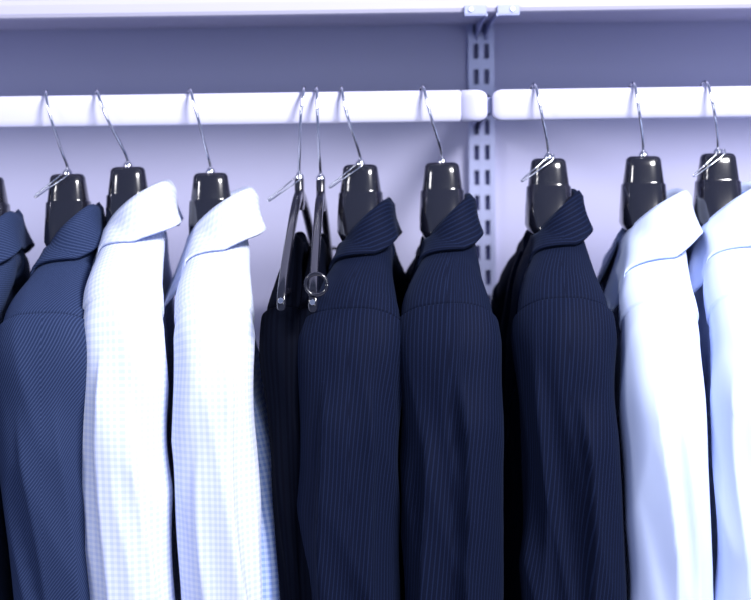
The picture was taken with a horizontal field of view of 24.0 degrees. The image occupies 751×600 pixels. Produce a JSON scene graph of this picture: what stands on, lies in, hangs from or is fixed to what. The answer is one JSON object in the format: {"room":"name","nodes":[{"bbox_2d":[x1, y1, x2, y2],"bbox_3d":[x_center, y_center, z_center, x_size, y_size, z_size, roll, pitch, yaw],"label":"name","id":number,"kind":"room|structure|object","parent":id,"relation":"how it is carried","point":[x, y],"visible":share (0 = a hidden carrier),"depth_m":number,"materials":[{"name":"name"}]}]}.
{"room":"walk-in closet","nodes":[
{"label":"walk-in closet","id":0,"kind":"room"},
{"bbox_2d":[0,0,750,348],"bbox_3d":[-0.001,-0.048,2.336,6.000,3.000,0.100,-1,5,0],"label":"wall","id":1,"kind":"structure","parent":0,"point":[263,158],"depth_m":2.27,"materials":[{"name":"paint"}]},
{"bbox_2d":[0,0,750,30],"bbox_3d":[0.145,-0.352,2.146,2.700,0.022,0.219,-1,5,0],"label":"wall shelf","id":2,"kind":"object","parent":1,"relation":"attached to","point":[18,15],"visible":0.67,"depth_m":2.04,"materials":[{"name":"laminate"}]},
{"bbox_2d":[467,24,495,302],"bbox_3d":[0.141,0.204,2.302,0.033,2.200,0.014,-1,5,0],"label":"upright","id":3,"kind":"object","parent":1,"relation":"attached to","point":[481,141],"visible":0.3,"depth_m":2.26,"materials":[{"name":"metal"}]},
{"bbox_2d":[0,90,486,127],"bbox_3d":[-0.318,-0.212,1.988,0.886,0.036,0.017,-1,5,0],"label":"hanging rail","id":4,"kind":"object","parent":3,"relation":"attached to","point":[445,105],"visible":1,"depth_m":1.98,"materials":[{"name":"metal"}]},
{"bbox_2d":[0,177,10,215],"bbox_3d":[-0.438,-0.086,2.000,0.052,0.300,0.360,-1,5,-2],"label":"clothes hanger","id":5,"kind":"object","parent":4,"relation":"hanging from","point":[4,205],"visible":0.12,"depth_m":1.99,"materials":[{"name":"black plastic"}]},
{"bbox_2d":[0,209,34,599],"bbox_3d":[-0.431,0.271,2.034,0.084,0.747,0.442,-1,5,-2],"label":"suit jacket","id":6,"kind":"object","parent":5,"relation":"hanging from","point":[16,241],"visible":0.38,"depth_m":1.95,"materials":[{"name":"blue fabric"}]},
{"bbox_2d":[34,89,90,245],"bbox_3d":[-0.350,-0.091,2.000,0.060,0.293,0.360,-1,5,-1],"label":"clothes hanger","id":7,"kind":"object","parent":4,"relation":"hanging from","point":[68,195],"visible":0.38,"depth_m":1.98,"materials":[{"name":"black plastic"}]},
{"bbox_2d":[0,202,105,599],"bbox_3d":[-0.341,0.263,2.033,0.115,0.747,0.449,-1,5,-1],"label":"suit jacket","id":8,"kind":"object","parent":7,"relation":"hanging from","point":[43,346],"visible":0.66,"depth_m":1.82,"materials":[{"name":"blue fabric"}]},
{"bbox_2d":[94,89,147,226],"bbox_3d":[-0.285,-0.103,1.998,0.066,0.270,0.360,-1,5,-5],"label":"clothes hanger","id":9,"kind":"object","parent":4,"relation":"hanging from","point":[127,181],"visible":0.27,"depth_m":1.98,"materials":[{"name":"black plastic"}]},
{"bbox_2d":[82,180,183,599],"bbox_3d":[-0.269,0.238,2.031,0.112,0.749,0.454,-1,5,-5],"label":"dress shirt","id":10,"kind":"object","parent":9,"relation":"hanging from","point":[128,483],"visible":0.9,"depth_m":1.82,"materials":[{"name":"fabric"}]},
{"bbox_2d":[186,87,230,234],"bbox_3d":[-0.187,-0.100,1.999,0.055,0.279,0.360,-1,5,-6],"label":"clothes hanger","id":11,"kind":"object","parent":4,"relation":"hanging from","point":[210,188],"visible":0.34,"depth_m":1.98,"materials":[{"name":"black plastic"}]},
{"bbox_2d":[164,186,279,599],"bbox_3d":[-0.156,0.246,2.034,0.169,0.749,0.455,-1,5,-6],"label":"dress shirt","id":12,"kind":"object","parent":11,"relation":"hanging from","point":[220,440],"visible":0.98,"depth_m":1.82,"materials":[{"name":"fabric"}]},
{"bbox_2d":[267,86,312,310],"bbox_3d":[-0.098,-0.124,1.998,0.043,0.233,0.417,0,5,3],"label":"hanger","id":13,"kind":"object","parent":4,"relation":"hanging from","point":[299,201],"visible":0.83,"depth_m":1.94,"materials":[{"name":"black plastic"}]},
{"bbox_2d":[259,231,309,599],"bbox_3d":[-0.079,0.213,2.028,0.061,0.580,0.387,0,5,3],"label":"trousers","id":14,"kind":"object","parent":13,"relation":"hanging from","point":[279,330],"visible":0.49,"depth_m":1.84,"materials":[{"name":"fabric"}]},
{"bbox_2d":[304,86,336,311],"bbox_3d":[-0.059,-0.124,1.997,0.028,0.235,0.417,-1,5,1],"label":"hanger","id":15,"kind":"object","parent":4,"relation":"hanging from","point":[321,217],"visible":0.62,"depth_m":1.92,"materials":[{"name":"black plastic"}]},
{"bbox_2d":[298,233,331,599],"bbox_3d":[-0.060,0.214,2.029,0.050,0.580,0.398,-1,5,1],"label":"blouse","id":16,"kind":"object","parent":15,"relation":"hanging from","point":[325,256],"visible":0.22,"depth_m":1.85,"materials":[{"name":"fabric"}]},
{"bbox_2d":[329,85,382,240],"bbox_3d":[-0.020,-0.096,2.000,0.060,0.292,0.360,0,5,4],"label":"clothes hanger","id":17,"kind":"object","parent":4,"relation":"hanging from","point":[360,191],"visible":0.37,"depth_m":1.98,"materials":[{"name":"black plastic"}]},
{"bbox_2d":[297,197,406,599],"bbox_3d":[-0.012,0.257,2.033,0.119,0.747,0.450,0,5,4],"label":"suit jacket","id":18,"kind":"object","parent":17,"relation":"hanging from","point":[349,495],"visible":0.86,"depth_m":1.82,"materials":[{"name":"blue fabric"}]},
{"bbox_2d":[419,84,464,238],"bbox_3d":[0.074,-0.099,2.000,0.055,0.288,0.360,-1,5,1],"label":"clothes hanger","id":19,"kind":"object","parent":4,"relation":"hanging from","point":[442,191],"visible":0.34,"depth_m":1.98,"materials":[{"name":"black plastic"}]},
{"bbox_2d":[399,193,503,599],"bbox_3d":[0.083,0.253,2.033,0.116,0.747,0.459,-1,5,1],"label":"suit jacket","id":20,"kind":"object","parent":19,"relation":"hanging from","point":[452,447],"visible":0.98,"depth_m":1.82,"materials":[{"name":"blue fabric"}]},
{"bbox_2d":[472,97,491,127],"bbox_3d":[0.128,-0.229,2.128,0.044,0.045,0.260,-1,5,0],"label":"bracket","id":21,"kind":"object","parent":3,"relation":"attached to","point":[489,99],"visible":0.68,"depth_m":2.00,"materials":[{"name":"metal"}]},
{"bbox_2d":[463,5,519,40],"bbox_3d":[0.134,-0.333,2.140,0.064,0.032,0.216,-1,5,0],"label":"shelf bracket","id":22,"kind":"object","parent":3,"relation":"attached to","point":[470,11],"visible":1,"depth_m":2.03,"materials":[{"name":"metal"}]},
{"bbox_2d":[492,86,750,120],"bbox_3d":[0.581,-0.225,1.988,0.900,0.036,0.017,-1,5,0],"label":"hanging rail","id":23,"kind":"object","parent":3,"relation":"attached to","point":[729,101],"visible":1,"depth_m":1.98,"materials":[{"name":"metal"}]},
{"bbox_2d":[521,83,571,234],"bbox_3d":[0.192,-0.102,1.999,0.060,0.285,0.360,-1,5,0],"label":"clothes hanger","id":24,"kind":"object","parent":23,"relation":"hanging from","point":[548,188],"visible":0.32,"depth_m":1.98,"materials":[{"name":"black plastic"}]},
{"bbox_2d":[491,189,626,599],"bbox_3d":[0.201,0.247,2.032,0.127,0.747,0.460,-1,5,0],"label":"suit jacket","id":25,"kind":"object","parent":24,"relation":"hanging from","point":[563,538],"visible":0.94,"depth_m":1.82,"materials":[{"name":"blue fabric"}]},
{"bbox_2d":[619,81,666,231],"bbox_3d":[0.303,-0.102,2.000,0.052,0.288,0.360,-1,5,2],"label":"clothes hanger","id":26,"kind":"object","parent":23,"relation":"hanging from","point":[643,187],"visible":0.34,"depth_m":1.98,"materials":[{"name":"black plastic"}]},
{"bbox_2d":[597,188,713,599],"bbox_3d":[0.301,0.248,2.033,0.133,0.749,0.463,-1,5,2],"label":"dress shirt","id":27,"kind":"object","parent":26,"relation":"hanging from","point":[643,277],"visible":0.8,"depth_m":1.82,"materials":[{"name":"white fabric"}]},
{"bbox_2d":[692,80,741,226],"bbox_3d":[0.383,-0.107,1.999,0.060,0.282,0.360,-1,5,-1],"label":"clothes hanger","id":28,"kind":"object","parent":23,"relation":"hanging from","point":[717,183],"visible":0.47,"depth_m":1.98,"materials":[{"name":"black plastic"}]},
{"bbox_2d":[686,181,750,599],"bbox_3d":[0.390,0.240,2.032,0.123,0.749,0.448,-1,5,-1],"label":"dress shirt","id":29,"kind":"object","parent":28,"relation":"hanging from","point":[719,260],"visible":0.6,"depth_m":1.83,"materials":[{"name":"white fabric"}]}
]}

